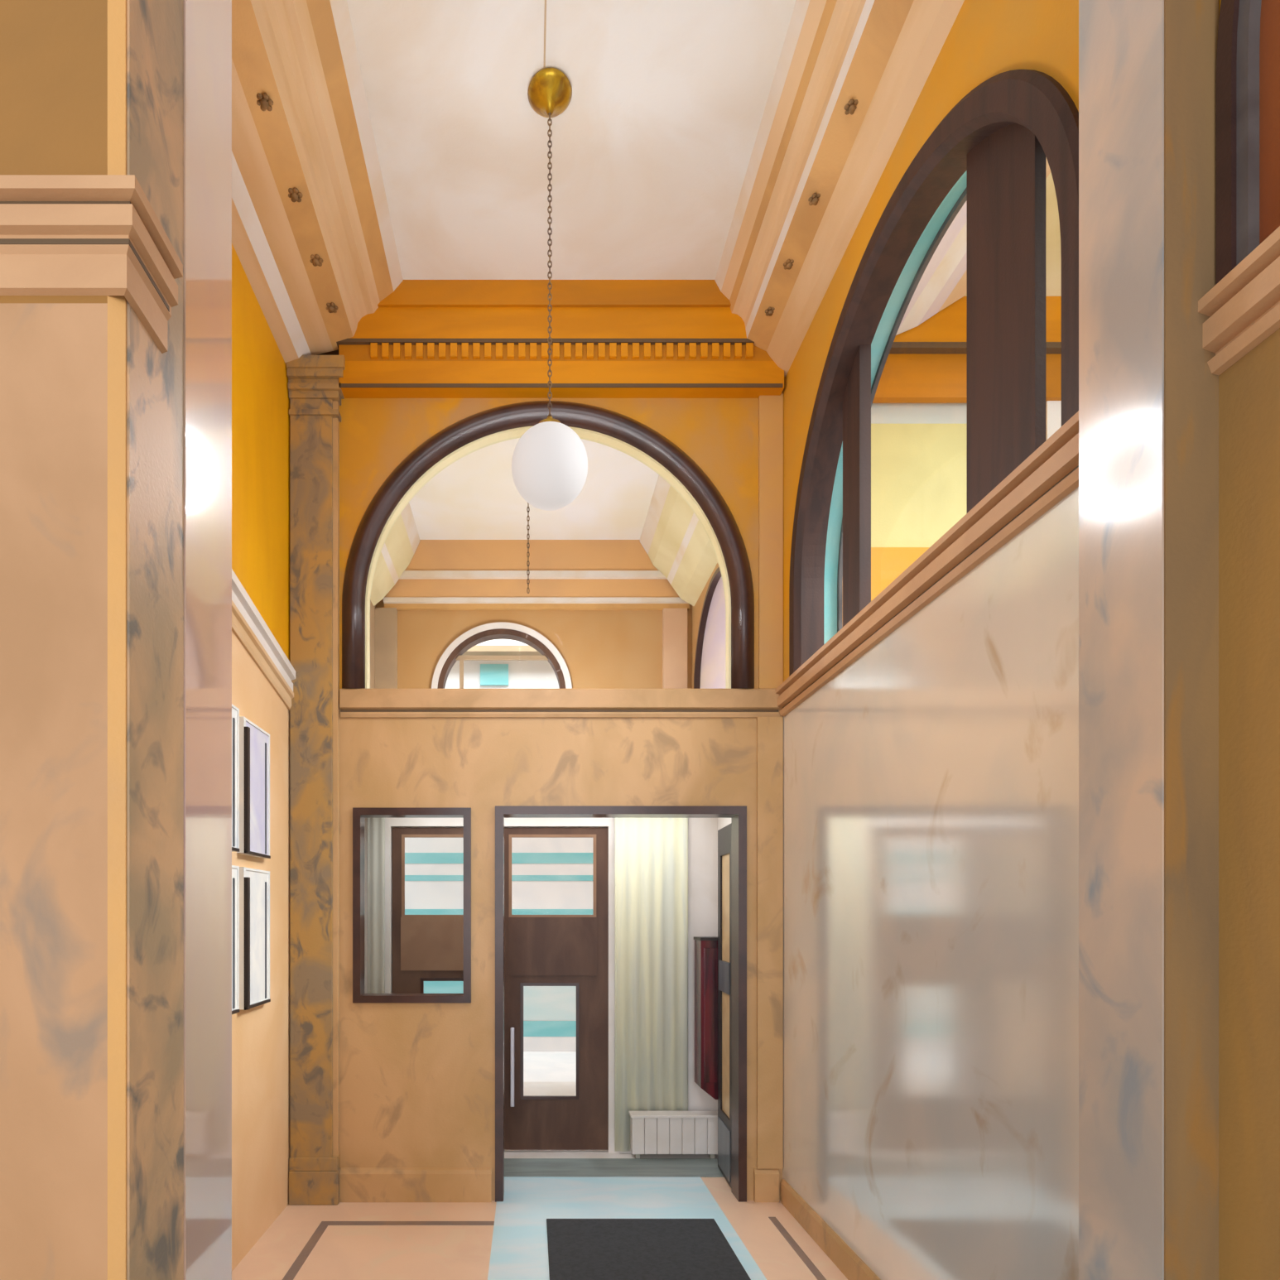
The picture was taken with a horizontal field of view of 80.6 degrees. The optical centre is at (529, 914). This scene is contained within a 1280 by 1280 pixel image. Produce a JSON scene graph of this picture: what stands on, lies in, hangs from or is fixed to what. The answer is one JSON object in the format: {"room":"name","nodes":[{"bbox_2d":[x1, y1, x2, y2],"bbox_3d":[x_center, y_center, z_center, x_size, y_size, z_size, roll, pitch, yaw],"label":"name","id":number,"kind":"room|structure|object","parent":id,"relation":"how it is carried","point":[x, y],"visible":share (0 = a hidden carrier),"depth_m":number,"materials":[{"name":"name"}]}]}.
{"room":"entrance hall","nodes":[
{"label":"entrance hall","id":0,"kind":"room"},
{"bbox_2d":[231,243,290,1271],"bbox_3d":[-1.540,-1.025,3.225,0.200,5.500,2.650,0,0,0],"label":"wall","id":1,"kind":"structure","parent":0,"point":[261,1034],"depth_m":4.03,"materials":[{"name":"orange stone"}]},
{"bbox_2d":[231,865,239,1014],"bbox_3d":[-1.413,0.116,3.400,0.055,0.702,0.400,0,0,0],"label":"frame","id":2,"kind":"object","parent":1,"relation":"attached to","point":[235,869],"visible":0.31,"depth_m":3.57,"materials":[{"name":"white wood"}]},
{"bbox_2d":[231,703,239,851],"bbox_3d":[-1.413,-0.649,3.400,0.055,0.692,0.400,0,0,0],"label":"frame","id":3,"kind":"object","parent":1,"relation":"attached to","point":[235,711],"visible":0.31,"depth_m":3.57,"materials":[{"name":"white wood"}]},
{"bbox_2d":[236,716,270,858],"bbox_3d":[-1.413,-0.639,3.845,0.055,0.672,0.370,0,0,0],"label":"frame","id":4,"kind":"object","parent":1,"relation":"attached to","point":[254,742],"visible":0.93,"depth_m":3.81,"materials":[{"name":"white glass"}]},
{"bbox_2d":[239,866,270,1010],"bbox_3d":[-1.413,0.116,3.845,0.055,0.702,0.370,0,0,0],"label":"frame","id":5,"kind":"object","parent":1,"relation":"attached to","point":[254,884],"visible":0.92,"depth_m":3.82,"materials":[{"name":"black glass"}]},
{"bbox_2d":[231,600,293,712],"bbox_3d":[-1.423,-1.490,3.230,0.035,0.547,2.520,0,0,0],"label":"trim","id":6,"kind":"structure","parent":1,"relation":"attached to","point":[240,627],"depth_m":3.92,"materials":[{"name":"paint"}]},
{"bbox_2d":[231,568,295,691],"bbox_3d":[-1.417,-1.610,3.230,0.045,0.597,2.520,0,0,0],"label":"trim","id":7,"kind":"structure","parent":1,"relation":"attached to","point":[240,597],"depth_m":3.89,"materials":[{"name":"white paint"}]},
{"bbox_2d":[231,197,298,365],"bbox_3d":[-1.405,-3.510,2.973,0.090,0.530,2.945,0,0,0],"label":"trim","id":8,"kind":"structure","parent":1,"relation":"attached to","point":[242,244],"depth_m":3.87,"materials":[{"name":"paint"}]},
{"bbox_2d":[231,151,311,357],"bbox_3d":[-1.330,-3.525,2.973,0.060,0.500,2.945,0,0,0],"label":"trim","id":9,"kind":"structure","parent":1,"relation":"attached to","point":[240,195],"depth_m":3.75,"materials":[{"name":"white paint"}]},
{"bbox_2d":[370,600,375,688],"bbox_3d":[-1.650,-1.000,6.100,0.200,5.450,2.800,0,0,0],"label":"wall","id":10,"kind":"structure","parent":0,"point":[372,607],"depth_m":7.32,"materials":[{"name":"beige paint"}]},
{"bbox_2d":[370,579,382,606],"bbox_3d":[-1.510,-3.415,6.053,0.100,0.720,2.685,0,0,0],"label":"trim","id":11,"kind":"structure","parent":10,"relation":"attached to","point":[376,597],"depth_m":7.24,"materials":[{"name":"beige paint"}]},
{"bbox_2d":[375,598,692,688],"bbox_3d":[0.050,-1.050,7.600,3.900,5.550,0.200,0,0,0],"label":"wall","id":12,"kind":"structure","parent":0,"point":[599,649],"depth_m":7.50,"materials":[{"name":"paint"}]},
{"bbox_2d":[431,622,572,688],"bbox_3d":[-0.283,-2.328,7.530,1.410,1.205,0.140,0,0,0],"label":"window","id":13,"kind":"structure","parent":12,"relation":"in","point":[454,652],"depth_m":7.47,"materials":[{"name":"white wood"}]},
{"bbox_2d":[404,539,658,570],"bbox_3d":[0.070,-3.579,7.455,3.060,0.333,0.110,0,0,0],"label":"trim","id":14,"kind":"structure","parent":12,"relation":"attached to","point":[430,555],"depth_m":7.40,"materials":[{"name":"paint"}]},
{"bbox_2d":[384,578,678,596],"bbox_3d":[0.070,-3.255,7.470,3.060,0.186,0.080,0,0,0],"label":"trim","id":15,"kind":"structure","parent":12,"relation":"attached to","point":[403,587],"depth_m":7.43,"materials":[{"name":"paint"}]},
{"bbox_2d":[399,570,666,578],"bbox_3d":[0.070,-3.380,7.447,3.060,0.064,0.125,0,0,0],"label":"trim","id":16,"kind":"structure","parent":12,"relation":"attached to","point":[406,574],"depth_m":7.38,"materials":[{"name":"beige paint"}]},
{"bbox_2d":[383,596,688,603],"bbox_3d":[0.070,-3.139,7.465,3.060,0.046,0.090,0,0,0],"label":"trim","id":17,"kind":"structure","parent":12,"relation":"attached to","point":[386,599],"depth_m":7.42,"materials":[{"name":"beige paint"}]},
{"bbox_2d":[384,603,689,610],"bbox_3d":[0.070,-3.092,7.485,3.060,0.050,0.050,0,0,0],"label":"trim","id":18,"kind":"structure","parent":12,"relation":"attached to","point":[399,606],"depth_m":7.46,"materials":[{"name":"paint"}]},
{"bbox_2d":[231,1051,847,1279],"bbox_3d":[0.000,1.800,6.250,12.000,0.150,15.500,0,0,0],"label":"floor","id":19,"kind":"structure","parent":0,"point":[342,1252],"depth_m":3.99,"materials":[{"name":"beige stone"}]},
{"bbox_2d":[0,0,183,1279],"bbox_3d":[-1.972,-0.998,1.552,2.455,5.446,0.295,0,0,0],"label":"wall","id":20,"kind":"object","parent":19,"relation":"on","point":[92,91],"visible":1,"depth_m":1.45,"materials":[{"name":"brown stone"}]},
{"bbox_2d":[183,0,231,1279],"bbox_3d":[-1.043,-0.998,1.833,0.514,5.446,0.263,0,0,0],"label":"pillar","id":21,"kind":"structure","parent":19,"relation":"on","point":[207,23],"depth_m":1.81,"materials":[{"name":"stone"}]},
{"bbox_2d":[282,1221,330,1279],"bbox_3d":[-1.145,1.724,2.595,0.050,0.003,3.190,0,0,0],"label":"trim","id":22,"kind":"structure","parent":19,"relation":"on","point":[292,1272],"depth_m":3.80,"materials":[{"name":"grey stone"}]},
{"bbox_2d":[286,355,345,1204],"bbox_3d":[-1.264,-0.785,4.441,0.338,5.020,0.113,0,0,0],"label":"marble pilaster","id":23,"kind":"object","parent":19,"relation":"on","point":[315,395],"visible":0.98,"depth_m":4.44,"materials":[{"name":"brown stone"}]},
{"bbox_2d":[375,607,397,688],"bbox_3d":[-1.441,-0.670,7.470,0.216,4.791,0.059,0,0,0],"label":"pilaster","id":24,"kind":"object","parent":19,"relation":"on","point":[386,618],"visible":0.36,"depth_m":7.44,"materials":[{"name":"beige paint"}]},
{"bbox_2d":[328,1221,494,1225],"bbox_3d":[-0.660,1.724,4.165,0.920,0.003,0.050,0,0,0],"label":"trim","id":25,"kind":"structure","parent":19,"relation":"on","point":[331,1223],"depth_m":4.16,"materials":[{"name":"stone"}]},
{"bbox_2d":[404,639,592,1051],"bbox_3d":[0.000,-1.565,9.575,10.000,6.620,0.650,0,0,0],"label":"facade","id":26,"kind":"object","parent":19,"relation":"on","point":[550,876],"visible":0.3,"depth_m":9.50,"materials":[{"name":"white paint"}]},
{"bbox_2d":[628,1111,717,1158],"bbox_3d":[1.028,1.565,5.285,0.638,0.319,0.130,0,0,0],"label":"radiator","id":27,"kind":"object","parent":19,"relation":"on","point":[651,1132],"visible":0.91,"depth_m":5.24,"materials":[{"name":"white metal"}]},
{"bbox_2d":[662,608,687,688],"bbox_3d":[1.454,-0.670,7.474,0.242,4.791,0.049,0,0,0],"label":"pilaster","id":28,"kind":"object","parent":19,"relation":"on","point":[674,620],"visible":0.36,"depth_m":7.45,"materials":[{"name":"beige paint"}]},
{"bbox_2d":[768,1217,826,1279],"bbox_3d":[1.380,1.724,2.625,0.040,0.003,3.250,0,0,0],"label":"trim","id":29,"kind":"structure","parent":19,"relation":"on","point":[792,1243],"depth_m":3.83,"materials":[{"name":"grey stone"}]},
{"bbox_2d":[1078,0,1218,1279],"bbox_3d":[1.460,-0.998,1.772,0.121,5.446,0.255,0,0,0],"label":"pier","id":30,"kind":"object","parent":19,"relation":"on","point":[1148,391],"visible":1,"depth_m":1.69,"materials":[{"name":"beige stone"}]},
{"bbox_2d":[364,818,717,1153],"bbox_3d":[0.000,0.415,5.450,2.720,2.620,0.100,0,0,0],"label":"wall","id":31,"kind":"structure","parent":0,"point":[702,832],"depth_m":5.40,"materials":[{"name":"white paint"}]},
{"bbox_2d":[392,827,463,993],"bbox_3d":[-0.603,0.537,5.439,0.798,2.346,0.053,0,0,0],"label":"door","id":32,"kind":"structure","parent":31,"relation":"in","point":[425,947],"depth_m":5.41,"materials":[{"name":"brown wood"}]},
{"bbox_2d":[504,827,608,1150],"bbox_3d":[0.186,0.537,5.407,0.768,2.346,0.115,0,0,0],"label":"door","id":33,"kind":"structure","parent":31,"relation":"in","point":[540,950],"depth_m":5.42,"materials":[{"name":"brown wood"}]},
{"bbox_2d":[339,391,782,1200],"bbox_3d":[0.050,-1.100,4.600,3.700,5.650,0.200,0,0,0],"label":"wall","id":34,"kind":"structure","parent":0,"point":[417,1080],"depth_m":4.50,"materials":[{"name":"beige stone"}]},
{"bbox_2d":[231,58,333,355],"bbox_3d":[-1.235,-3.555,2.973,0.130,0.440,2.945,0,0,0],"label":"trim","id":35,"kind":"structure","parent":34,"relation":"attached to","point":[247,150],"depth_m":3.58,"materials":[{"name":"paint"}]},
{"bbox_2d":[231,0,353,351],"bbox_3d":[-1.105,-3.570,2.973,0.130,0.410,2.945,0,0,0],"label":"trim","id":36,"kind":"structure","parent":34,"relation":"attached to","point":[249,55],"depth_m":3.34,"materials":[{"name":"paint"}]},
{"bbox_2d":[250,0,373,336],"bbox_3d":[-0.970,-3.615,2.973,0.100,0.320,2.945,0,0,0],"label":"trim","id":37,"kind":"structure","parent":34,"relation":"attached to","point":[281,17],"depth_m":3.39,"materials":[{"name":"paint"}]},
{"bbox_2d":[292,0,380,312],"bbox_3d":[-0.900,-3.660,2.973,0.040,0.230,2.945,0,0,0],"label":"trim","id":38,"kind":"structure","parent":34,"relation":"attached to","point":[300,7],"depth_m":3.42,"materials":[{"name":"paint"}]},
{"bbox_2d":[306,0,393,301],"bbox_3d":[-0.840,-3.685,2.973,0.080,0.180,2.945,0,0,0],"label":"trim","id":39,"kind":"structure","parent":34,"relation":"attached to","point":[320,12],"depth_m":3.46,"materials":[{"name":"paint"}]},
{"bbox_2d":[329,0,403,291],"bbox_3d":[-0.772,-3.715,2.973,0.055,0.120,2.945,0,0,0],"label":"trim","id":40,"kind":"structure","parent":34,"relation":"attached to","point":[339,8],"depth_m":3.50,"materials":[{"name":"beige paint"}]},
{"bbox_2d":[373,551,394,598],"bbox_3d":[-1.400,-3.455,6.053,0.120,0.640,2.685,0,0,0],"label":"trim","id":41,"kind":"structure","parent":34,"relation":"attached to","point":[383,580],"depth_m":7.09,"materials":[{"name":"beige paint"}]},
{"bbox_2d":[381,543,399,584],"bbox_3d":[-1.320,-3.525,6.053,0.040,0.500,2.685,0,0,0],"label":"trim","id":42,"kind":"structure","parent":34,"relation":"attached to","point":[385,553],"depth_m":7.02,"materials":[{"name":"beige paint"}]},
{"bbox_2d":[384,523,409,577],"bbox_3d":[-1.250,-3.555,6.053,0.100,0.440,2.685,0,0,0],"label":"trim","id":43,"kind":"structure","parent":34,"relation":"attached to","point":[393,544],"depth_m":6.98,"materials":[{"name":"beige paint"}]},
{"bbox_2d":[394,514,413,563],"bbox_3d":[-1.175,-3.625,6.053,0.050,0.300,2.685,0,0,0],"label":"trim","id":44,"kind":"structure","parent":34,"relation":"attached to","point":[399,523],"depth_m":6.98,"materials":[{"name":"beige paint"}]},
{"bbox_2d":[400,502,419,553],"bbox_3d":[-1.120,-3.675,6.053,0.060,0.200,2.685,0,0,0],"label":"trim","id":45,"kind":"structure","parent":34,"relation":"attached to","point":[406,514],"depth_m":7.00,"materials":[{"name":"beige paint"}]},
{"bbox_2d":[352,807,471,1002],"bbox_3d":[-0.710,-0.058,4.540,0.710,1.175,0.120,0,0,0],"label":"window","id":46,"kind":"structure","parent":34,"relation":"in","point":[359,814],"depth_m":4.48,"materials":[{"name":"brown metal"}]},
{"bbox_2d":[339,1167,491,1202],"bbox_3d":[-0.685,1.625,4.485,0.910,0.200,0.030,0,0,0],"label":"baseboard","id":47,"kind":"structure","parent":34,"relation":"attached to","point":[356,1184],"depth_m":4.47,"materials":[{"name":"beige stone"}]},
{"bbox_2d":[316,338,773,360],"bbox_3d":[0.188,-3.326,4.450,2.635,0.096,0.120,0,0,0],"label":"trim","id":48,"kind":"structure","parent":34,"relation":"attached to","point":[373,351],"depth_m":4.40,"materials":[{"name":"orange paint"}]},
{"bbox_2d":[341,400,754,688],"bbox_3d":[0.110,-2.232,4.525,2.490,1.745,0.150,0,0,0],"label":"arch frame","id":49,"kind":"structure","parent":34,"relation":"in","point":[626,435],"depth_m":4.48,"materials":[{"name":"brown wood"}]},
{"bbox_2d":[349,307,746,338],"bbox_3d":[0.043,-3.487,4.450,2.925,0.184,0.120,0,0,0],"label":"trim","id":50,"kind":"structure","parent":34,"relation":"attached to","point":[385,322],"depth_m":4.39,"materials":[{"name":"orange paint"}]},
{"bbox_2d":[377,279,731,307],"bbox_3d":[0.043,-3.662,4.440,2.925,0.166,0.140,0,0,0],"label":"trim","id":51,"kind":"structure","parent":34,"relation":"attached to","point":[410,293],"depth_m":4.37,"materials":[{"name":"orange paint"}]},
{"bbox_2d":[340,709,778,712],"bbox_3d":[0.177,-1.228,4.490,2.635,0.012,0.016,0,0,0],"label":"trim","id":52,"kind":"structure","parent":34,"relation":"attached to","point":[341,710],"depth_m":4.48,"materials":[{"name":"brown stone"}]},
{"bbox_2d":[339,688,782,717],"bbox_3d":[0.192,-1.275,4.580,2.663,0.170,0.220,0,0,0],"label":"trim","id":53,"kind":"structure","parent":34,"relation":"attached to","point":[349,699],"depth_m":4.47,"materials":[{"name":"beige stone"}]},
{"bbox_2d":[338,360,784,398],"bbox_3d":[0.188,-3.200,4.460,2.635,0.157,0.100,0,0,0],"label":"trim","id":54,"kind":"structure","parent":34,"relation":"attached to","point":[355,372],"depth_m":4.41,"materials":[{"name":"orange paint"}]},
{"bbox_2d":[340,383,783,387],"bbox_3d":[0.188,-3.130,4.407,2.615,0.022,0.005,0,0,0],"label":"trim","id":55,"kind":"structure","parent":34,"relation":"attached to","point":[342,385],"depth_m":4.40,"materials":[{"name":"brown"}]},
{"bbox_2d":[495,805,746,1202],"bbox_3d":[0.547,0.535,4.560,1.515,2.380,0.160,0,0,0],"label":"door frame","id":56,"kind":"structure","parent":34,"relation":"in","point":[738,814],"depth_m":4.48,"materials":[{"name":"brown metal"}]},
{"bbox_2d":[640,475,670,554],"bbox_3d":[1.130,-3.675,6.053,0.080,0.200,2.685,0,0,0],"label":"trim","id":57,"kind":"structure","parent":34,"relation":"attached to","point":[661,488],"depth_m":6.74,"materials":[{"name":"beige paint"}]},
{"bbox_2d":[648,485,678,564],"bbox_3d":[1.195,-3.625,6.053,0.050,0.300,2.685,0,0,0],"label":"trim","id":58,"kind":"structure","parent":34,"relation":"attached to","point":[672,493],"depth_m":6.69,"materials":[{"name":"beige paint"}]},
{"bbox_2d":[653,493,693,578],"bbox_3d":[1.290,-3.555,6.053,0.140,0.440,2.685,0,0,0],"label":"trim","id":59,"kind":"structure","parent":34,"relation":"attached to","point":[681,514],"depth_m":6.69,"materials":[{"name":"beige paint"}]},
{"bbox_2d":[667,512,709,598],"bbox_3d":[1.450,-3.455,6.053,0.100,0.640,2.685,0,0,0],"label":"trim","id":60,"kind":"structure","parent":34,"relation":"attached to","point":[699,541],"depth_m":6.72,"materials":[{"name":"beige paint"}]},
{"bbox_2d":[717,823,731,1187],"bbox_3d":[1.289,0.570,4.870,0.046,2.290,0.422,0,0,3],"label":"door","id":61,"kind":"structure","parent":34,"relation":"in","point":[724,834],"depth_m":4.92,"materials":[{"name":"black wood"}]},
{"bbox_2d":[714,0,809,291],"bbox_3d":[1.103,-3.715,2.973,0.035,0.120,2.945,0,0,0],"label":"trim","id":62,"kind":"structure","parent":34,"relation":"attached to","point":[801,7],"depth_m":3.50,"materials":[{"name":"beige paint"}]},
{"bbox_2d":[753,1167,779,1202],"bbox_3d":[1.423,1.625,4.485,0.145,0.200,0.030,0,0,0],"label":"baseboard","id":63,"kind":"structure","parent":34,"relation":"attached to","point":[766,1181],"depth_m":4.47,"materials":[{"name":"beige stone"}]},
{"bbox_2d":[756,393,783,1168],"bbox_3d":[1.445,-0.805,4.489,0.152,4.660,0.021,0,0,0],"label":"marble pilaster","id":64,"kind":"object","parent":34,"relation":"attached to","point":[769,729],"visible":0.93,"depth_m":4.48,"materials":[{"name":"beige stone"}]},
{"bbox_2d":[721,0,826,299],"bbox_3d":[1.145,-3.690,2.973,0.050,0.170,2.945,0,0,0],"label":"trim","id":65,"kind":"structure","parent":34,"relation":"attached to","point":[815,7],"depth_m":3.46,"materials":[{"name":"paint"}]},
{"bbox_2d":[729,0,866,327],"bbox_3d":[1.230,-3.615,2.973,0.080,0.320,2.945,0,0,0],"label":"trim","id":66,"kind":"structure","parent":34,"relation":"attached to","point":[846,14],"depth_m":3.39,"materials":[{"name":"paint"}]},
{"bbox_2d":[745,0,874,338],"bbox_3d":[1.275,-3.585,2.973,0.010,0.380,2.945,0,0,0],"label":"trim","id":67,"kind":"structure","parent":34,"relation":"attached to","point":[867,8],"depth_m":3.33,"materials":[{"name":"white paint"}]},
{"bbox_2d":[747,0,914,351],"bbox_3d":[1.340,-3.555,2.973,0.120,0.440,2.945,0,0,0],"label":"trim","id":68,"kind":"structure","parent":34,"relation":"attached to","point":[886,20],"depth_m":3.29,"materials":[{"name":"paint"}]},
{"bbox_2d":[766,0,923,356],"bbox_3d":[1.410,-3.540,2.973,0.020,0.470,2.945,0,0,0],"label":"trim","id":69,"kind":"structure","parent":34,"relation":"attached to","point":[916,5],"depth_m":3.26,"materials":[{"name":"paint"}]},
{"bbox_2d":[504,1158,724,1177],"bbox_3d":[0.000,1.722,5.080,2.720,0.006,0.360,0,0,0],"label":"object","id":70,"kind":"structure","parent":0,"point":[702,1167],"depth_m":5.08,"materials":[{"name":"grey stone"}]},
{"bbox_2d":[487,1176,766,1279],"bbox_3d":[0.460,1.724,1.850,1.320,0.002,6.100,0,0,0],"label":"floor","id":71,"kind":"structure","parent":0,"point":[519,1248],"depth_m":4.36,"materials":[{"name":"blue stone"}]},
{"bbox_2d":[546,1218,750,1279],"bbox_3d":[0.566,1.717,3.200,0.945,0.012,2.000,0,0,0],"label":"door mat","id":72,"kind":"object","parent":71,"relation":"on","point":[579,1248],"visible":1,"depth_m":3.79,"materials":[{"name":"grey rubber"}]},
{"bbox_2d":[346,0,1061,539],"bbox_3d":[1.400,-3.810,3.850,9.200,0.170,7.700,0,0,0],"label":"ceiling","id":73,"kind":"structure","parent":0,"point":[652,148],"depth_m":3.64,"materials":[{"name":"paint"}]},
{"bbox_2d":[511,67,587,510],"bbox_3d":[0.090,-2.788,3.370,0.346,1.873,0.346,0,0,0],"label":"globe pendant lamp","id":74,"kind":"object","parent":73,"relation":"hanging from","point":[550,460],"visible":1,"depth_m":3.29,"materials":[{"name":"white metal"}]},
{"bbox_2d":[692,563,718,688],"bbox_3d":[1.780,-1.000,6.100,0.300,5.450,2.800,0,0,0],"label":"wall","id":75,"kind":"structure","parent":0,"point":[697,608],"depth_m":7.28,"materials":[{"name":"paint"}]},
{"bbox_2d":[681,540,717,606],"bbox_3d":[1.570,-3.415,6.053,0.140,0.720,2.685,0,0,0],"label":"trim","id":76,"kind":"structure","parent":75,"relation":"attached to","point":[708,561],"depth_m":6.80,"materials":[{"name":"beige paint"}]},
{"bbox_2d":[693,566,725,688],"bbox_3d":[1.673,-2.185,6.550,0.115,1.620,1.600,0,0,0],"label":"window","id":77,"kind":"structure","parent":75,"relation":"in","point":[709,660],"depth_m":6.82,"materials":[{"name":"white glass"}]},
{"bbox_2d":[717,818,731,830],"bbox_3d":[1.410,0.375,5.050,0.100,2.700,0.700,0,0,0],"label":"wall","id":78,"kind":"structure","parent":0,"point":[722,822],"depth_m":5.24,"materials":[{"name":"white paint"}]},
{"bbox_2d":[693,936,717,1099],"bbox_3d":[1.262,0.710,5.195,0.195,1.110,0.220,0,0,0],"label":"bulletin board","id":79,"kind":"object","parent":78,"relation":"attached to","point":[705,947],"visible":0.59,"depth_m":5.09,"materials":[{"name":"red paint"}]},
{"bbox_2d":[870,547,929,601],"bbox_3d":[3.890,-1.050,4.700,4.220,5.550,0.200,0,0,0],"label":"wall","id":80,"kind":"structure","parent":0,"point":[887,564],"depth_m":4.60,"materials":[{"name":"orange paint"}]},
{"bbox_2d":[870,403,966,547],"bbox_3d":[2.581,-2.727,4.635,1.073,0.915,0.030,0,0,0],"label":"window","id":81,"kind":"structure","parent":80,"relation":"in","point":[918,450],"depth_m":4.62,"materials":[{"name":"yellow paint"}]},
{"bbox_2d":[895,201,966,335],"bbox_3d":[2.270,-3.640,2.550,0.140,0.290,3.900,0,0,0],"label":"trim","id":82,"kind":"structure","parent":80,"relation":"attached to","point":[957,250],"depth_m":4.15,"materials":[{"name":"beige paint"}]},
{"bbox_2d":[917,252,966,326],"bbox_3d":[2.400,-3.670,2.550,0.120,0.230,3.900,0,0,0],"label":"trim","id":83,"kind":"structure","parent":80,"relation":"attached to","point":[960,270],"depth_m":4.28,"materials":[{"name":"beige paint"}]},
{"bbox_2d":[872,354,1061,403],"bbox_3d":[3.945,-3.292,4.575,4.110,0.265,0.050,0,0,0],"label":"trim","id":84,"kind":"structure","parent":80,"relation":"attached to","point":[905,378],"depth_m":4.55,"materials":[{"name":"orange paint"}]},
{"bbox_2d":[889,341,1061,354],"bbox_3d":[3.945,-3.442,4.550,4.110,0.035,0.100,0,0,0],"label":"trim","id":85,"kind":"structure","parent":80,"relation":"attached to","point":[897,348],"depth_m":4.50,"materials":[{"name":"brown"}]},
{"bbox_2d":[893,296,1061,341],"bbox_3d":[3.945,-3.616,4.555,4.110,0.317,0.090,0,0,0],"label":"trim","id":86,"kind":"structure","parent":80,"relation":"attached to","point":[949,324],"depth_m":4.51,"materials":[{"name":"orange paint"}]},
{"bbox_2d":[937,158,1050,312],"bbox_3d":[2.540,-3.710,2.550,0.160,0.150,3.900,0,0,0],"label":"trim","id":87,"kind":"structure","parent":80,"relation":"attached to","point":[959,291],"depth_m":4.39,"materials":[{"name":"paint"}]},
{"bbox_2d":[1046,400,1061,439],"bbox_3d":[3.378,-2.883,4.590,0.399,0.603,0.020,0,0,0],"label":"window","id":88,"kind":"structure","parent":80,"relation":"in","point":[1053,407],"depth_m":4.58,"materials":[{"name":"white paint"}]},
{"bbox_2d":[782,0,1279,1279],"bbox_3d":[1.648,-1.050,1.860,0.254,5.550,5.320,0,0,0],"label":"wall","id":89,"kind":"structure","parent":0,"point":[931,786],"depth_m":2.51,"materials":[{"name":"beige stone"}]},
{"bbox_2d":[780,1178,880,1279],"bbox_3d":[1.515,1.655,3.190,0.020,0.140,2.560,0,0,0],"label":"baseboard","id":90,"kind":"structure","parent":89,"relation":"attached to","point":[844,1258],"depth_m":3.80,"materials":[{"name":"beige stone"}]},
{"bbox_2d":[769,0,943,365],"bbox_3d":[1.445,-3.510,2.973,0.050,0.530,2.945,0,0,0],"label":"trim","id":91,"kind":"structure","parent":89,"relation":"attached to","point":[928,11],"depth_m":3.23,"materials":[{"name":"paint"}]},
{"bbox_2d":[778,0,964,376],"bbox_3d":[1.500,-3.490,2.973,0.060,0.570,2.945,0,0,0],"label":"trim","id":92,"kind":"structure","parent":89,"relation":"attached to","point":[949,11],"depth_m":3.19,"materials":[{"name":"paint"}]},
{"bbox_2d":[823,171,966,644],"bbox_3d":[1.708,-2.147,3.150,0.125,1.575,2.200,0,0,0],"label":"trim","id":93,"kind":"structure","parent":89,"relation":"attached to","point":[894,304],"depth_m":3.67,"materials":[{"name":"teal paint"}]},
{"bbox_2d":[789,69,1078,676],"bbox_3d":[1.630,-2.172,3.150,0.280,1.625,2.300,0,0,0],"label":"window","id":94,"kind":"structure","parent":89,"relation":"in","point":[1003,132],"depth_m":2.66,"materials":[{"name":"brown wood"}]},
{"bbox_2d":[775,226,1279,716],"bbox_3d":[1.623,-1.275,1.835,0.295,0.170,5.270,0,0,0],"label":"trim","id":95,"kind":"structure","parent":89,"relation":"attached to","point":[1243,308],"depth_m":2.30,"materials":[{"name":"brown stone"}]},
{"bbox_2d":[1216,0,1279,283],"bbox_3d":[1.532,-2.172,0.490,0.045,1.625,2.300,0,0,0],"label":"window","id":96,"kind":"structure","parent":89,"relation":"in","point":[1248,55],"depth_m":1.58,"materials":[{"name":"brown wood"}]},
{"bbox_3d":[0.000,-0.945,5.100,2.920,0.100,0.800,0,0,0],"label":"ceiling","id":97,"kind":"structure","parent":0,"visible":0},
{"bbox_2d":[367,818,384,993],"bbox_3d":[-1.109,0.415,5.373,0.125,2.580,0.020,0,0,0],"label":"curtain","id":98,"kind":"object","parent":97,"relation":"hanging from","point":[376,826],"visible":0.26,"depth_m":5.37,"materials":[{"name":"white fabric"}]},
{"bbox_2d":[614,818,688,1151],"bbox_3d":[0.876,0.415,5.373,0.528,2.580,0.020,0,0,0],"label":"curtain","id":99,"kind":"object","parent":97,"relation":"hanging from","point":[651,854],"visible":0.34,"depth_m":5.37,"materials":[{"name":"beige fabric"}]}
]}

